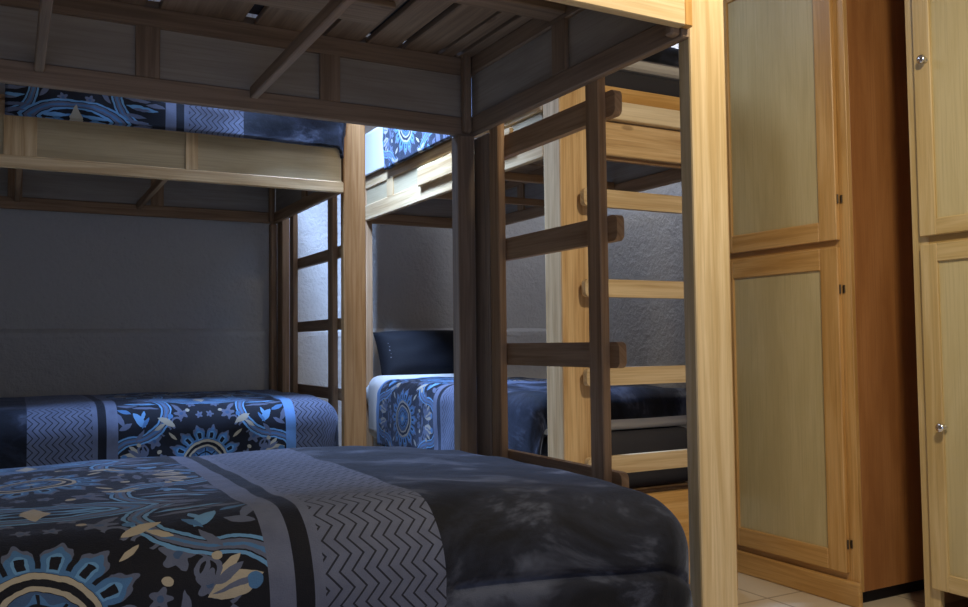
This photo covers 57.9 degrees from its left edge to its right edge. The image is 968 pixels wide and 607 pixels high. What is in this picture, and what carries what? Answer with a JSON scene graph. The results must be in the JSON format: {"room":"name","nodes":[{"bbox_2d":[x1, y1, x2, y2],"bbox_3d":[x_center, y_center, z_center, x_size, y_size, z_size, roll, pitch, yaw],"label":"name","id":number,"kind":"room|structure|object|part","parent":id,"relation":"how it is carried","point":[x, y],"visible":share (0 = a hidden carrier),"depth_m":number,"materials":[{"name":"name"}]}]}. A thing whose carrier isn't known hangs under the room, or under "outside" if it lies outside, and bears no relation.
{"room":"dormitory bedroom","nodes":[
{"label":"dormitory bedroom","id":0,"kind":"room"},
{"bbox_2d":[0,0,546,445],"bbox_3d":[-1.227,-0.201,4.648,4.000,2.700,0.130,1,-3,-29],"label":"wall","id":1,"kind":"structure","parent":0,"point":[91,304],"depth_m":4.42,"materials":[{"name":"paint"}]},
{"bbox_2d":[607,44,686,427],"bbox_3d":[2.076,-0.320,2.869,0.100,2.700,6.420,1,-3,-29],"label":"wall","id":2,"kind":"structure","parent":0,"point":[652,330],"depth_m":4.87,"materials":[{"name":"paint"}]},
{"bbox_2d":[689,572,924,606],"bbox_3d":[0.291,1.053,1.824,4.200,0.100,6.420,1,-3,-29],"label":"floor","id":3,"kind":"structure","parent":0,"point":[752,591],"depth_m":3.12,"materials":[{"name":"beige tile"}]},
{"bbox_2d":[0,94,366,445],"bbox_3d":[-1.686,0.160,3.681,2.120,1.900,1.076,1,-3,-29],"label":"bunk bed","id":4,"kind":"object","parent":3,"relation":"on","point":[46,164],"visible":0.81,"depth_m":3.72,"materials":[{"name":"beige wood"}]},
{"bbox_3d":[-1.443,-0.695,3.258,1.920,0.052,0.020,1,-3,-29],"label":"rail","id":5,"kind":"part","parent":4,"relation":"part of","materials":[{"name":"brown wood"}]},
{"bbox_3d":[-1.938,-0.554,4.164,1.900,0.141,0.006,1,-3,-29],"label":"panel","id":6,"kind":"part","parent":4,"relation":"part of","materials":[{"name":"brown wood"}]},
{"bbox_3d":[-1.935,-0.460,4.156,1.920,0.056,0.022,1,-3,-29],"label":"rail","id":7,"kind":"part","parent":4,"relation":"part of","materials":[{"name":"brown wood"}]},
{"bbox_3d":[-1.441,-0.597,3.252,1.900,0.151,0.005,1,-3,-29],"label":"panel","id":8,"kind":"part","parent":4,"relation":"part of","materials":[{"name":"brown wood"}]},
{"bbox_3d":[-1.441,-0.503,3.248,1.920,0.046,0.022,1,-3,-29],"label":"rail","id":9,"kind":"part","parent":4,"relation":"part of","materials":[{"name":"brown wood"}]},
{"bbox_3d":[-1.067,0.193,4.552,0.080,1.900,0.107,1,-3,-29],"label":"post","id":10,"kind":"part","parent":4,"relation":"part of","materials":[{"name":"brown wood"}]},
{"bbox_3d":[-0.852,-0.566,4.162,0.006,0.141,1.012,1,-3,-29],"label":"panel","id":11,"kind":"part","parent":4,"relation":"part of","materials":[{"name":"brown wood"}]},
{"bbox_3d":[-0.854,-0.472,4.156,0.022,0.056,1.012,1,-3,-29],"label":"rail","id":12,"kind":"part","parent":4,"relation":"part of","materials":[{"name":"brown wood"}]},
{"bbox_3d":[-0.554,0.149,3.714,0.100,1.900,0.040,1,-3,-29],"label":"post","id":13,"kind":"part","parent":4,"relation":"part of","materials":[{"name":"orange wood"}]},
{"bbox_3d":[-1.687,-0.785,3.719,1.850,0.138,0.975,1,-3,-29],"label":"mattress","id":14,"kind":"object","parent":4,"relation":"on","visible":0},
{"bbox_2d":[5,84,345,158],"bbox_3d":[-1.372,-0.753,3.851,1.295,0.315,1.060,1,-3,-29],"label":"comforter","id":15,"kind":"object","parent":14,"relation":"on","point":[27,101],"visible":0.42,"depth_m":3.34,"materials":[{"name":"blue fabric"}]},
{"bbox_2d":[0,0,737,606],"bbox_3d":[-0.635,0.061,1.815,2.120,1.900,1.042,1,-3,-29],"label":"bunk bed","id":16,"kind":"object","parent":3,"relation":"on","point":[308,59],"visible":0.88,"depth_m":2.27,"materials":[{"name":"brown wood"}]},
{"bbox_3d":[-0.879,-0.653,2.283,1.900,0.141,0.006,1,-3,-29],"label":"panel","id":17,"kind":"part","parent":16,"relation":"part of","materials":[{"name":"brown wood"}]},
{"bbox_3d":[-0.879,-0.758,2.284,1.920,0.077,0.022,1,-3,-29],"label":"rail","id":18,"kind":"part","parent":16,"relation":"part of","materials":[{"name":"brown wood"}]},
{"bbox_3d":[-0.877,-0.559,2.275,1.920,0.056,0.022,1,-3,-29],"label":"rail","id":19,"kind":"part","parent":16,"relation":"part of","materials":[{"name":"brown wood"}]},
{"bbox_2d":[248,0,453,39],"bbox_3d":[-0.648,-0.910,1.875,1.850,0.193,0.965,1,-3,-29],"label":"mattress","id":20,"kind":"object","parent":16,"relation":"on","point":[256,8],"visible":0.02,"depth_m":2.37,"materials":[{"name":"black fabric"}]},
{"bbox_3d":[-0.020,0.263,2.656,0.110,1.562,0.107,1,-3,-29],"label":"post","id":21,"kind":"part","parent":16,"relation":"part of","materials":[{"name":"brown wood"}]},
{"bbox_3d":[0.193,-0.757,2.298,0.021,0.052,0.978,1,-3,-29],"label":"rail","id":22,"kind":"part","parent":16,"relation":"part of","materials":[{"name":"brown wood"}]},
{"bbox_3d":[0.198,-0.665,2.296,0.006,0.141,0.978,1,-3,-29],"label":"panel","id":23,"kind":"part","parent":16,"relation":"part of","materials":[{"name":"brown wood"}]},
{"bbox_3d":[0.196,-0.571,2.290,0.022,0.056,0.978,1,-3,-29],"label":"rail","id":24,"kind":"part","parent":16,"relation":"part of","materials":[{"name":"brown wood"}]},
{"bbox_3d":[-0.412,-0.624,1.392,1.890,0.060,0.022,1,-3,-29],"label":"rail","id":25,"kind":"part","parent":16,"relation":"part of","materials":[{"name":"brown wood"}]},
{"bbox_3d":[0.481,0.072,1.877,0.100,1.860,0.040,1,-3,-29],"label":"post","id":26,"kind":"part","parent":16,"relation":"part of","materials":[{"name":"brown wood"}]},
{"bbox_2d":[365,83,737,590],"bbox_3d":[0.140,0.150,3.905,0.778,1.900,1.968,1,-3,-29],"label":"bunk bed","id":27,"kind":"object","parent":3,"relation":"on","point":[643,143],"visible":0.34,"depth_m":3.08,"materials":[{"name":"brown wood"}]},
{"bbox_3d":[-0.614,0.189,4.557,0.040,1.900,0.100,1,-3,-29],"label":"post","id":28,"kind":"part","parent":27,"relation":"part of","materials":[{"name":"brown wood"}]},
{"bbox_3d":[-0.221,-0.681,3.840,0.020,0.052,1.815,1,-3,-29],"label":"rail","id":29,"kind":"part","parent":27,"relation":"part of","materials":[{"name":"brown wood"}]},
{"bbox_3d":[-0.324,-0.448,4.793,0.716,0.056,0.022,1,-3,-29],"label":"rail","id":30,"kind":"part","parent":27,"relation":"part of","materials":[{"name":"brown wood"}]},
{"bbox_3d":[-0.327,-0.542,4.801,0.716,0.141,0.006,1,-3,-29],"label":"panel","id":31,"kind":"part","parent":27,"relation":"part of","materials":[{"name":"brown wood"}]},
{"bbox_3d":[-0.220,-0.506,3.831,0.022,0.079,1.815,1,-3,-29],"label":"rail","id":32,"kind":"part","parent":27,"relation":"part of","materials":[{"name":"brown wood"}]},
{"bbox_3d":[-0.222,-0.600,3.835,0.005,0.118,1.795,1,-3,-29],"label":"panel","id":33,"kind":"part","parent":27,"relation":"part of","materials":[{"name":"brown wood"}]},
{"bbox_3d":[0.440,-0.685,4.168,0.022,0.077,1.870,1,-3,-29],"label":"rail","id":34,"kind":"part","parent":27,"relation":"part of","materials":[{"name":"brown wood"}]},
{"bbox_3d":[0.287,0.105,2.981,0.115,1.900,0.105,1,-3,-29],"label":"post","id":35,"kind":"part","parent":27,"relation":"part of","materials":[{"name":"brown wood"}]},
{"bbox_3d":[0.444,-0.581,4.165,0.006,0.141,1.850,1,-3,-29],"label":"panel","id":36,"kind":"part","parent":27,"relation":"part of","materials":[{"name":"brown wood"}]},
{"bbox_3d":[0.442,-0.486,4.159,0.022,0.056,1.870,1,-3,-29],"label":"rail","id":37,"kind":"part","parent":27,"relation":"part of","materials":[{"name":"brown wood"}]},
{"bbox_2d":[541,426,687,487],"bbox_3d":[0.194,0.604,3.813,0.610,0.212,1.460,1,-3,-29],"label":"mattress","id":38,"kind":"object","parent":27,"relation":"on","point":[640,440],"visible":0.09,"depth_m":3.22,"materials":[{"name":"grey fabric"}]},
{"bbox_2d":[366,373,686,437],"bbox_3d":[0.107,0.493,3.930,0.775,0.318,1.742,1,-3,-29],"label":"fitted sheet","id":39,"kind":"object","parent":38,"relation":"on","point":[376,382],"visible":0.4,"depth_m":4.30,"materials":[{"name":"white fabric"}]},
{"bbox_2d":[373,330,476,374],"bbox_3d":[-0.261,0.281,4.658,0.655,0.279,0.260,1,-3,-29],"label":"pillow","id":40,"kind":"object","parent":39,"relation":"on","point":[413,352],"visible":0.59,"depth_m":4.52,"materials":[{"name":"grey fabric"}]},
{"bbox_2d":[376,377,685,454],"bbox_3d":[0.171,0.513,3.817,0.800,0.356,1.528,1,-3,-29],"label":"comforter","id":41,"kind":"object","parent":39,"relation":"on","point":[415,412],"visible":0.48,"depth_m":3.60,"materials":[{"name":"blue fabric"}]},
{"bbox_2d":[605,71,679,96],"bbox_3d":[0.112,-0.777,4.000,0.700,0.108,1.740,1,-3,-29],"label":"mattress","id":42,"kind":"object","parent":27,"relation":"on","point":[620,79],"visible":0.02,"depth_m":3.28,"materials":[{"name":"grey fabric"}]},
{"bbox_2d":[365,60,678,176],"bbox_3d":[0.091,-0.806,3.996,0.753,0.240,1.740,1,-3,-29],"label":"fitted sheet","id":43,"kind":"object","parent":42,"relation":"on","point":[374,156],"visible":0.1,"depth_m":4.29,"materials":[{"name":"white fabric"}]},
{"bbox_2d":[382,47,678,169],"bbox_3d":[0.180,-0.818,3.825,0.798,0.334,1.399,1,-3,-29],"label":"comforter","id":44,"kind":"object","parent":43,"relation":"on","point":[399,146],"visible":0.05,"depth_m":3.94,"materials":[{"name":"blue fabric"}]},
{"bbox_3d":[0.559,-0.533,3.172,0.716,0.056,0.022,1,-3,-29],"label":"rail","id":45,"kind":"part","parent":27,"relation":"part of","materials":[{"name":"brown wood"}]},
{"bbox_3d":[0.590,0.839,3.080,0.528,0.337,0.022,1,-3,-29],"label":"rail","id":46,"kind":"part","parent":27,"relation":"part of","materials":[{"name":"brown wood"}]},
{"bbox_3d":[0.854,0.113,3.289,0.115,1.900,0.105,1,-3,-29],"label":"post","id":47,"kind":"part","parent":27,"relation":"part of","materials":[{"name":"brown wood"}]},
{"bbox_2d":[723,0,923,606],"bbox_3d":[1.344,-0.154,3.476,0.542,2.440,0.689,1,-3,-29],"label":"tall cabinet","id":48,"kind":"object","parent":3,"relation":"on","point":[828,475],"visible":0.78,"depth_m":3.19,"materials":[{"name":"brown wood"}]},
{"bbox_3d":[1.110,-0.759,3.377,0.005,0.971,0.441,1,-3,-29],"label":"door panel","id":49,"kind":"part","parent":48,"relation":"part of","materials":[{"name":"brown wood"}]},
{"bbox_3d":[1.123,0.388,3.324,0.005,1.005,0.441,1,-3,-29],"label":"door panel","id":50,"kind":"part","parent":48,"relation":"part of","materials":[{"name":"brown wood"}]},
{"bbox_3d":[1.109,-0.764,3.377,0.020,1.105,0.585,1,-3,-29],"label":"door","id":51,"kind":"part","parent":48,"relation":"part of","materials":[{"name":"brown wood"}]},
{"bbox_3d":[1.122,0.383,3.324,0.020,1.139,0.585,1,-3,-29],"label":"door","id":52,"kind":"part","parent":48,"relation":"part of","materials":[{"name":"brown wood"}]},
{"bbox_3d":[1.132,-0.171,3.366,0.020,2.370,0.674,1,-3,-29],"label":"frame","id":53,"kind":"part","parent":48,"relation":"part of","materials":[{"name":"brown wood"}]},
{"bbox_2d":[904,0,967,606],"bbox_3d":[1.756,-0.195,2.686,0.574,2.440,0.638,1,-3,-29],"label":"tall cabinet","id":54,"kind":"object","parent":3,"relation":"on","point":[936,30],"visible":1,"depth_m":2.75,"materials":[{"name":"brown wood"}]},
{"bbox_3d":[1.399,-0.779,2.790,0.032,0.029,0.029,1,-3,-29],"label":"knob","id":55,"kind":"part","parent":54,"relation":"part of","materials":[{"name":"silver metal"}]},
{"bbox_3d":[1.533,-0.792,2.599,0.020,1.131,0.552,1,-3,-29],"label":"door","id":56,"kind":"part","parent":54,"relation":"part of","materials":[{"name":"brown wood"}]},
{"bbox_3d":[1.422,0.386,2.717,0.032,0.029,0.029,1,-3,-29],"label":"knob","id":57,"kind":"part","parent":54,"relation":"part of","materials":[{"name":"silver metal"}]},
{"bbox_3d":[1.545,0.343,2.546,0.020,1.088,0.552,1,-3,-29],"label":"door","id":58,"kind":"part","parent":54,"relation":"part of","materials":[{"name":"brown wood"}]},
{"bbox_3d":[1.534,-0.787,2.599,0.005,1.035,0.446,1,-3,-29],"label":"door panel","id":59,"kind":"part","parent":54,"relation":"part of","materials":[{"name":"brown wood"}]},
{"bbox_3d":[1.547,0.348,2.546,0.005,0.992,0.446,1,-3,-29],"label":"door panel","id":60,"kind":"part","parent":54,"relation":"part of","materials":[{"name":"brown wood"}]},
{"bbox_3d":[-0.653,0.530,1.774,1.740,0.189,0.815,1,-3,-29],"label":"mattress","id":61,"kind":"object","parent":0,"visible":0},
{"bbox_2d":[0,446,692,606],"bbox_3d":[-0.601,0.602,1.754,1.868,0.513,1.082,1,-3,-29],"label":"comforter","id":62,"kind":"object","parent":61,"relation":"on","point":[332,526],"visible":1,"depth_m":1.50,"materials":[{"name":"black fabric"}]},
{"bbox_3d":[-1.680,0.596,3.644,1.785,0.254,0.865,1,-3,-29],"label":"mattress","id":63,"kind":"object","parent":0,"visible":0},
{"bbox_2d":[0,389,338,468],"bbox_3d":[-1.621,0.571,3.608,1.859,0.383,1.047,1,-3,-29],"label":"comforter","id":64,"kind":"object","parent":63,"relation":"on","point":[52,429],"visible":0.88,"depth_m":3.31,"materials":[{"name":"blue fabric"}]}
]}

